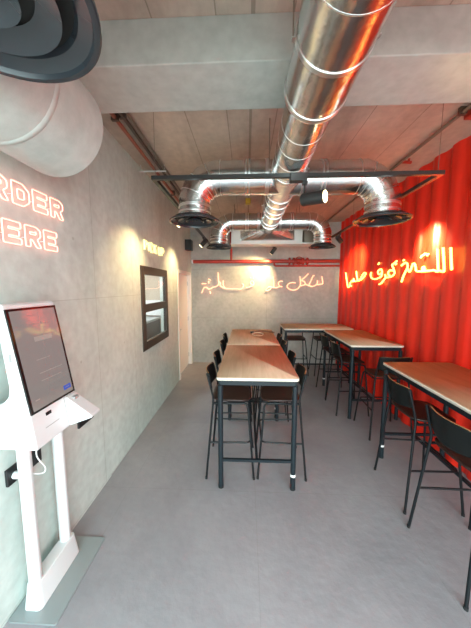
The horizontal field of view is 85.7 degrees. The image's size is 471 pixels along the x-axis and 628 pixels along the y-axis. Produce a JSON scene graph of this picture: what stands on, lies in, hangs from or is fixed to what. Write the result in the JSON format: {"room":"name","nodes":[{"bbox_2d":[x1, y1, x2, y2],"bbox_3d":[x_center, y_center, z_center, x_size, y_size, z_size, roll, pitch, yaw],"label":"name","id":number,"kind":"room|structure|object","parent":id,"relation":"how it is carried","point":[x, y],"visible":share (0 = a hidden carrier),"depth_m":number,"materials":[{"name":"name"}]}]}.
{"room":"eatery","nodes":[
{"label":"eatery","id":0,"kind":"room"},
{"bbox_2d":[0,126,192,627],"bbox_3d":[-1.317,-0.087,2.665,0.120,3.450,7.400,0,6,2],"label":"wall","id":1,"kind":"structure","parent":0,"point":[92,281],"depth_m":2.26,"materials":[{"name":"concrete"}]},
{"bbox_2d":[4,462,17,487],"bbox_3d":[-1.284,0.904,1.423,0.060,0.107,0.075,0,6,2],"label":"wall outlet","id":2,"kind":"object","parent":1,"relation":"attached to","point":[11,475],"depth_m":1.47,"materials":[{"name":"black plastic"}]},
{"bbox_2d":[0,174,63,251],"bbox_3d":[-1.289,-0.595,1.525,0.030,0.368,0.702,0,6,2],"label":"sign","id":3,"kind":"object","parent":1,"relation":"attached to","point":[11,180],"visible":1,"depth_m":1.57,"materials":[{"name":"red"}]},
{"bbox_2d":[32,448,41,465],"bbox_3d":[-1.277,0.890,1.596,0.060,0.096,0.068,0,6,2],"label":"wall outlet","id":4,"kind":"object","parent":1,"relation":"attached to","point":[34,459],"depth_m":1.64,"materials":[{"name":"black plastic"}]},
{"bbox_2d":[77,416,93,428],"bbox_3d":[-1.272,0.876,2.161,0.021,0.100,0.200,0,6,2],"label":"card reader","id":5,"kind":"object","parent":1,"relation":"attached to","point":[82,423],"visible":0.38,"depth_m":2.10,"materials":[{"name":"black plastic"}]},
{"bbox_2d":[111,380,179,475],"bbox_3d":[-1.208,1.508,3.917,0.004,0.012,2.660,0,6,2],"label":"baseboard","id":6,"kind":"structure","parent":1,"relation":"attached to","point":[179,380],"depth_m":3.28,"materials":[{"name":"grey"}]},
{"bbox_2d":[143,239,163,255],"bbox_3d":[-1.190,-0.955,3.742,0.032,0.143,0.800,0,6,2],"label":"illuminated sign","id":7,"kind":"object","parent":1,"relation":"attached to","point":[148,244],"visible":1,"depth_m":3.65,"materials":[{"name":"beige plastic"}]},
{"bbox_2d":[140,265,168,351],"bbox_3d":[-1.215,-0.119,3.860,0.050,1.140,1.090,0,6,2],"label":"window","id":8,"kind":"structure","parent":1,"relation":"in","point":[144,270],"depth_m":3.70,"materials":[{"name":"brown"}]},
{"bbox_2d":[177,269,192,379],"bbox_3d":[-1.200,0.179,5.738,0.172,2.270,1.220,0,6,2],"label":"door","id":9,"kind":"structure","parent":1,"relation":"in","point":[183,277],"depth_m":5.92,"materials":[{"name":"white paint"}]},
{"bbox_2d":[185,239,192,250],"bbox_3d":[-1.046,-1.533,5.670,0.150,0.230,0.200,0,6,2],"label":"wall speaker","id":10,"kind":"object","parent":1,"relation":"attached to","point":[188,242],"visible":1,"depth_m":5.58,"materials":[{"name":"black plastic"}]},
{"bbox_2d":[145,275,160,332],"bbox_3d":[-1.907,0.161,3.874,1.160,2.700,2.500,0,6,2],"label":"wall","id":11,"kind":"structure","parent":0,"point":[152,283],"depth_m":5.03,"materials":[{"name":"white paint"}]},
{"bbox_2d":[146,300,160,314],"bbox_3d":[-1.895,-0.126,5.061,1.020,0.300,0.030,0,6,2],"label":"wall panel","id":12,"kind":"object","parent":11,"relation":"attached to","point":[155,312],"visible":0.02,"depth_m":5.04,"materials":[{"name":"white plastic"}]},
{"bbox_2d":[3,362,470,627],"bbox_3d":[0.066,1.683,2.894,5.300,0.120,7.600,0,6,2],"label":"floor","id":13,"kind":"structure","parent":0,"point":[179,549],"depth_m":2.04,"materials":[{"name":"grey concrete"}]},
{"bbox_2d":[0,301,104,625],"bbox_3d":[-1.069,0.840,1.571,0.462,1.838,0.577,0,6,2],"label":"kiosk","id":14,"kind":"object","parent":13,"relation":"on","point":[42,402],"visible":1,"depth_m":1.45,"materials":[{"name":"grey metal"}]},
{"bbox_2d":[33,451,45,473],"bbox_3d":[-1.196,0.805,1.485,0.131,0.302,0.021,-2,6,-16],"label":"power cable","id":15,"kind":"object","parent":14,"relation":"hanging from","point":[40,461],"visible":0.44,"depth_m":1.51,"materials":[{"name":"white plastic"}]},
{"bbox_2d":[65,392,99,424],"bbox_3d":[-0.917,0.567,1.528,0.158,0.171,0.087,0,6,2],"label":"shelf","id":16,"kind":"object","parent":14,"relation":"attached to","point":[77,408],"depth_m":1.49,"materials":[{"name":"white plastic"}]},
{"bbox_2d":[146,316,160,339],"bbox_3d":[-1.885,0.832,3.995,0.740,1.340,2.240,0,6,2],"label":"countertop","id":17,"kind":"structure","parent":13,"relation":"on","point":[152,322],"depth_m":4.66,"materials":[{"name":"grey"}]},
{"bbox_2d":[222,333,227,346],"bbox_3d":[0.024,0.900,4.624,0.518,1.075,0.549,0,6,2],"label":"bar stool","id":18,"kind":"object","parent":13,"relation":"on","point":[225,337],"visible":0.2,"depth_m":4.69,"materials":[{"name":"black"}]},
{"bbox_2d":[205,362,254,479],"bbox_3d":[-0.052,1.099,2.756,0.518,1.075,0.549,0,6,2],"label":"bar stool","id":19,"kind":"object","parent":13,"relation":"on","point":[239,393],"visible":0.88,"depth_m":2.61,"materials":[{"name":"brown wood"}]},
{"bbox_2d":[213,349,251,440],"bbox_3d":[-0.030,1.035,3.353,0.518,1.075,0.549,0,6,2],"label":"bar stool","id":20,"kind":"object","parent":13,"relation":"on","point":[217,357],"visible":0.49,"depth_m":3.15,"materials":[{"name":"black metal"}]},
{"bbox_2d":[220,339,252,414],"bbox_3d":[0.011,0.961,4.048,0.518,1.075,0.549,0,6,2],"label":"bar stool","id":21,"kind":"object","parent":13,"relation":"on","point":[222,342],"visible":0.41,"depth_m":3.90,"materials":[{"name":"black metal"}]},
{"bbox_2d":[227,329,279,417],"bbox_3d":[0.299,0.900,4.335,0.780,1.133,1.325,0,6,2],"label":"bar table","id":22,"kind":"object","parent":13,"relation":"on","point":[238,336],"depth_m":4.07,"materials":[{"name":"brown wood"}]},
{"bbox_2d":[217,345,298,490],"bbox_3d":[0.229,1.058,3.006,0.755,1.100,1.325,0,6,2],"label":"bar table","id":23,"kind":"object","parent":13,"relation":"on","point":[243,365],"visible":0.91,"depth_m":2.42,"materials":[{"name":"brown wood"}]},
{"bbox_2d":[254,333,281,393],"bbox_3d":[0.573,0.901,4.611,0.518,1.075,0.549,0,6,2],"label":"bar stool","id":24,"kind":"object","parent":13,"relation":"on","point":[279,336],"visible":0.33,"depth_m":4.64,"materials":[{"name":"black metal"}]},
{"bbox_2d":[254,339,286,415],"bbox_3d":[0.539,0.963,4.035,0.518,1.075,0.549,0,6,2],"label":"bar stool","id":25,"kind":"object","parent":13,"relation":"on","point":[283,343],"visible":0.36,"depth_m":3.84,"materials":[{"name":"black metal"}]},
{"bbox_2d":[255,350,295,432],"bbox_3d":[0.515,1.037,3.339,0.518,1.075,0.549,0,6,2],"label":"bar stool","id":26,"kind":"object","parent":13,"relation":"on","point":[291,356],"visible":0.3,"depth_m":3.35,"materials":[{"name":"black metal"}]},
{"bbox_2d":[256,363,306,481],"bbox_3d":[0.481,1.100,2.743,0.518,1.075,0.549,0,6,2],"label":"bar stool","id":27,"kind":"object","parent":13,"relation":"on","point":[272,395],"visible":0.88,"depth_m":2.57,"materials":[{"name":"black metal"}]},
{"bbox_2d":[286,333,308,375],"bbox_3d":[1.332,0.785,5.702,0.549,1.075,0.518,0,6,2],"label":"bar stool","id":28,"kind":"object","parent":13,"relation":"on","point":[289,337],"visible":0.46,"depth_m":5.55,"materials":[{"name":"black metal"}]},
{"bbox_2d":[280,324,353,382],"bbox_3d":[1.659,0.804,5.399,1.360,1.100,0.720,0,6,2],"label":"bar table","id":29,"kind":"object","parent":13,"relation":"on","point":[288,328],"visible":0.51,"depth_m":5.17,"materials":[{"name":"brown wood"}]},
{"bbox_2d":[308,333,338,376],"bbox_3d":[1.971,0.788,5.675,0.549,1.075,0.518,0,6,2],"label":"bar stool","id":30,"kind":"object","parent":13,"relation":"on","point":[317,338],"visible":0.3,"depth_m":5.52,"materials":[{"name":"black metal"}]},
{"bbox_2d":[316,333,353,398],"bbox_3d":[1.784,0.905,4.578,0.518,1.075,0.549,0,6,1],"label":"bar stool","id":31,"kind":"object","parent":13,"relation":"on","point":[324,340],"visible":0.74,"depth_m":4.45,"materials":[{"name":"black metal"}]},
{"bbox_2d":[325,339,369,416],"bbox_3d":[1.754,0.966,4.003,0.518,1.075,0.549,0,6,2],"label":"bar stool","id":32,"kind":"object","parent":13,"relation":"on","point":[335,348],"visible":0.87,"depth_m":3.85,"materials":[{"name":"black metal"}]},
{"bbox_2d":[322,330,403,419],"bbox_3d":[2.031,0.922,4.283,0.735,1.100,1.325,0,6,2],"label":"bar table","id":33,"kind":"object","parent":13,"relation":"on","point":[355,340],"visible":0.91,"depth_m":3.77,"materials":[{"name":"brown wood"}]},
{"bbox_2d":[353,357,412,440],"bbox_3d":[1.961,1.034,3.362,0.549,1.075,0.518,0,6,2],"label":"bar stool","id":34,"kind":"object","parent":13,"relation":"on","point":[379,371],"visible":0.47,"depth_m":3.19,"materials":[{"name":"black metal"}]},
{"bbox_2d":[374,374,464,516],"bbox_3d":[1.688,1.141,2.353,0.518,1.075,0.549,0,6,4],"label":"bar stool","id":35,"kind":"object","parent":13,"relation":"on","point":[402,396],"visible":0.84,"depth_m":2.24,"materials":[{"name":"black metal"}]},
{"bbox_2d":[379,362,470,487],"bbox_3d":[1.946,1.167,1.978,0.735,1.100,1.745,0,6,2],"label":"bar table","id":36,"kind":"object","parent":13,"relation":"on","point":[449,384],"visible":0.84,"depth_m":2.37,"materials":[{"name":"brown wood"}]},
{"bbox_2d":[407,403,470,611],"bbox_3d":[1.615,1.209,1.719,0.518,1.075,0.549,0,6,1],"label":"bar stool","id":37,"kind":"object","parent":13,"relation":"on","point":[454,439],"visible":1,"depth_m":1.67,"materials":[{"name":"black metal"}]},
{"bbox_2d":[190,222,340,363],"bbox_3d":[0.775,-0.480,6.357,4.200,3.450,0.200,0,6,2],"label":"wall","id":38,"kind":"structure","parent":0,"point":[221,311],"depth_m":6.26,"materials":[{"name":"grey concrete"}]},
{"bbox_2d":[201,274,253,293],"bbox_3d":[-0.199,-0.737,6.253,1.282,0.464,0.041,0,6,2],"label":"sign","id":39,"kind":"object","parent":38,"relation":"attached to","point":[218,274],"depth_m":6.24,"materials":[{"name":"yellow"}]},
{"bbox_2d":[191,232,339,266],"bbox_3d":[0.700,-1.639,6.014,3.530,1.031,0.239,0,6,2],"label":"pipe","id":40,"kind":"object","parent":38,"relation":"attached to","point":[289,261],"visible":0.95,"depth_m":6.04,"materials":[{"name":"red metal"}]},
{"bbox_2d":[265,277,282,290],"bbox_3d":[0.938,-0.732,6.204,0.408,0.314,0.041,0,6,2],"label":"sign","id":41,"kind":"object","parent":38,"relation":"attached to","point":[267,287],"depth_m":6.19,"materials":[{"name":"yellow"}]},
{"bbox_2d":[287,274,322,290],"bbox_3d":[1.683,-0.764,6.168,0.838,0.384,0.041,0,6,2],"label":"sign","id":42,"kind":"object","parent":38,"relation":"attached to","point":[307,274],"depth_m":6.15,"materials":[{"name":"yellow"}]},
{"bbox_2d":[94,0,470,221],"bbox_3d":[0.616,-1.879,2.491,4.200,0.150,7.600,0,6,2],"label":"ceiling","id":43,"kind":"structure","parent":0,"point":[184,141],"depth_m":2.53,"materials":[{"name":"grey concrete"}]},
{"bbox_2d":[0,74,102,176],"bbox_3d":[-1.081,-1.110,0.191,0.550,0.893,2.520,0,6,2],"label":"duct","id":44,"kind":"object","parent":43,"relation":"hanging from","point":[54,129],"visible":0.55,"depth_m":1.19,"materials":[{"name":"silver"}]},
{"bbox_2d":[0,0,101,82],"bbox_3d":[-0.620,-0.779,0.580,0.556,0.063,0.556,0,6,2],"label":"round vent","id":45,"kind":"object","parent":44,"relation":"attached to","point":[42,41],"visible":1,"depth_m":0.73,"materials":[{"name":"black metal"}]},
{"bbox_2d":[109,113,178,202],"bbox_3d":[-1.001,-1.927,3.991,0.060,0.072,4.250,0,6,2],"label":"ceiling pipe","id":46,"kind":"object","parent":43,"relation":"attached to","point":[114,116],"visible":0.57,"depth_m":2.66,"materials":[{"name":"red metal"}]},
{"bbox_2d":[118,113,179,194],"bbox_3d":[-0.917,-1.934,3.986,0.058,0.056,4.250,0,6,2],"label":"ceiling pipe","id":47,"kind":"object","parent":43,"relation":"attached to","point":[122,116],"visible":0.41,"depth_m":2.61,"materials":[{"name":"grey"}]},
{"bbox_2d":[139,164,165,171],"bbox_3d":[-1.046,-1.837,3.202,0.340,0.084,0.024,0,6,2],"label":"bracket","id":48,"kind":"object","parent":43,"relation":"attached to","point":[164,170],"visible":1,"depth_m":3.20,"materials":[{"name":"grey metal"}]},
{"bbox_2d":[126,113,180,191],"bbox_3d":[-0.864,-1.932,3.984,0.025,0.019,4.250,0,6,2],"label":"ceiling pipe","id":49,"kind":"object","parent":48,"relation":"attached to","point":[127,114],"visible":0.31,"depth_m":2.65,"materials":[{"name":"brown"}]},
{"bbox_2d":[245,198,250,204],"bbox_3d":[0.219,-1.964,4.432,0.090,0.090,0.090,0,6,2],"label":"lamp","id":50,"kind":"object","parent":43,"relation":"attached to","point":[247,200],"visible":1,"depth_m":4.39,"materials":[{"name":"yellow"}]},
{"bbox_2d":[231,203,313,246],"bbox_3d":[0.831,-1.683,4.858,1.830,0.740,0.400,0,6,2],"label":"air conditioner","id":51,"kind":"object","parent":43,"relation":"hanging from","point":[301,237],"visible":0.48,"depth_m":4.73,"materials":[{"name":"white"}]},
{"bbox_2d":[79,4,470,113],"bbox_3d":[0.567,-1.587,1.619,3.720,0.245,0.400,0,6,2],"label":"ceiling beam","id":52,"kind":"structure","parent":43,"relation":"attached to","point":[421,54],"depth_m":1.48,"materials":[{"name":"paint"}]},
{"bbox_2d":[179,0,400,243],"bbox_3d":[0.464,-1.333,1.781,2.375,0.785,5.860,0,6,2],"label":"ventilation duct","id":53,"kind":"object","parent":43,"relation":"hanging from","point":[333,40],"visible":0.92,"depth_m":1.88,"materials":[{"name":"metal"}]},
{"bbox_2d":[169,212,219,227],"bbox_3d":[-0.430,-1.004,2.700,0.530,0.063,0.530,0,6,2],"label":"round vent","id":54,"kind":"object","parent":53,"relation":"attached to","point":[184,219],"visible":1,"depth_m":2.72,"materials":[{"name":"black metal"}]},
{"bbox_2d":[206,243,231,249],"bbox_3d":[-0.292,-1.195,4.496,0.450,0.063,0.450,0,6,2],"label":"round vent","id":55,"kind":"object","parent":53,"relation":"attached to","point":[216,246],"visible":1,"depth_m":4.43,"materials":[{"name":"black metal"}]},
{"bbox_2d":[309,243,335,248],"bbox_3d":[1.506,-1.187,4.419,0.450,0.063,0.450,0,6,2],"label":"round vent","id":56,"kind":"object","parent":53,"relation":"attached to","point":[316,245],"visible":1,"depth_m":4.37,"materials":[{"name":"black metal"}]},
{"bbox_2d":[352,210,412,226],"bbox_3d":[1.519,-0.999,2.646,0.550,0.063,0.550,0,6,2],"label":"round vent","id":57,"kind":"object","parent":53,"relation":"attached to","point":[386,217],"visible":1,"depth_m":2.64,"materials":[{"name":"black metal"}]},
{"bbox_2d":[151,103,444,245],"bbox_3d":[0.569,-1.624,3.890,2.424,0.652,3.672,0,6,2],"label":"track","id":58,"kind":"object","parent":43,"relation":"hanging from","point":[294,177],"visible":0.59,"depth_m":2.13,"materials":[{"name":"black metal"}]},
{"bbox_2d":[199,237,207,247],"bbox_3d":[-0.590,-1.326,4.717,0.170,0.184,0.084,-1,6,-9],"label":"track spotlight","id":59,"kind":"object","parent":58,"relation":"attached to","point":[205,240],"visible":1,"depth_m":4.68,"materials":[{"name":"black metal"}]},
{"bbox_2d":[270,247,276,254],"bbox_3d":[0.855,-1.433,5.727,0.170,0.184,0.084,5,8,38],"label":"track spotlight","id":60,"kind":"object","parent":58,"relation":"attached to","point":[274,249],"visible":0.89,"depth_m":5.70,"materials":[{"name":"black metal"}]},
{"bbox_2d":[300,181,327,206],"bbox_3d":[0.641,-1.002,2.094,0.210,0.205,0.104,5,8,39],"label":"track spotlight","id":61,"kind":"object","parent":58,"relation":"attached to","point":[320,196],"visible":1,"depth_m":2.06,"materials":[{"name":"black metal"}]},
{"bbox_2d":[335,233,342,243],"bbox_3d":[1.780,-1.299,4.360,0.084,0.163,0.187,6,8,43],"label":"track spotlight","id":62,"kind":"object","parent":58,"relation":"attached to","point":[338,238],"visible":1,"depth_m":4.33,"materials":[{"name":"black metal"}]},
{"bbox_2d":[327,104,470,220],"bbox_3d":[2.017,-1.918,3.861,0.065,0.061,4.250,0,6,2],"label":"ceiling pipe","id":63,"kind":"object","parent":43,"relation":"attached to","point":[463,110],"visible":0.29,"depth_m":2.54,"materials":[{"name":"brown"}]},
{"bbox_2d":[402,158,411,163],"bbox_3d":[2.056,-1.834,3.048,0.112,0.057,0.036,-1,6,-8],"label":"pipe fitting","id":64,"kind":"object","parent":43,"relation":"attached to","point":[408,161],"visible":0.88,"depth_m":3.04,"materials":[{"name":"red paint"}]},
{"bbox_2d":[464,109,470,119],"bbox_3d":[2.052,-1.728,2.163,0.120,0.080,0.120,0,6,2],"label":"junction box","id":65,"kind":"object","parent":43,"relation":"attached to","point":[467,116],"visible":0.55,"depth_m":2.19,"materials":[{"name":"red paint"}]},
{"bbox_2d":[335,135,470,480],"bbox_3d":[2.395,-0.070,2.506,0.100,3.450,7.400,0,6,2],"label":"wall","id":66,"kind":"structure","parent":0,"point":[427,313],"depth_m":3.28,"materials":[{"name":"red metal"}]},
{"bbox_2d":[345,247,452,287],"bbox_3d":[2.424,-0.660,4.214,0.072,0.466,2.985,0,6,2],"label":"sign","id":67,"kind":"object","parent":66,"relation":"attached to","point":[423,268],"visible":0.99,"depth_m":3.35,"materials":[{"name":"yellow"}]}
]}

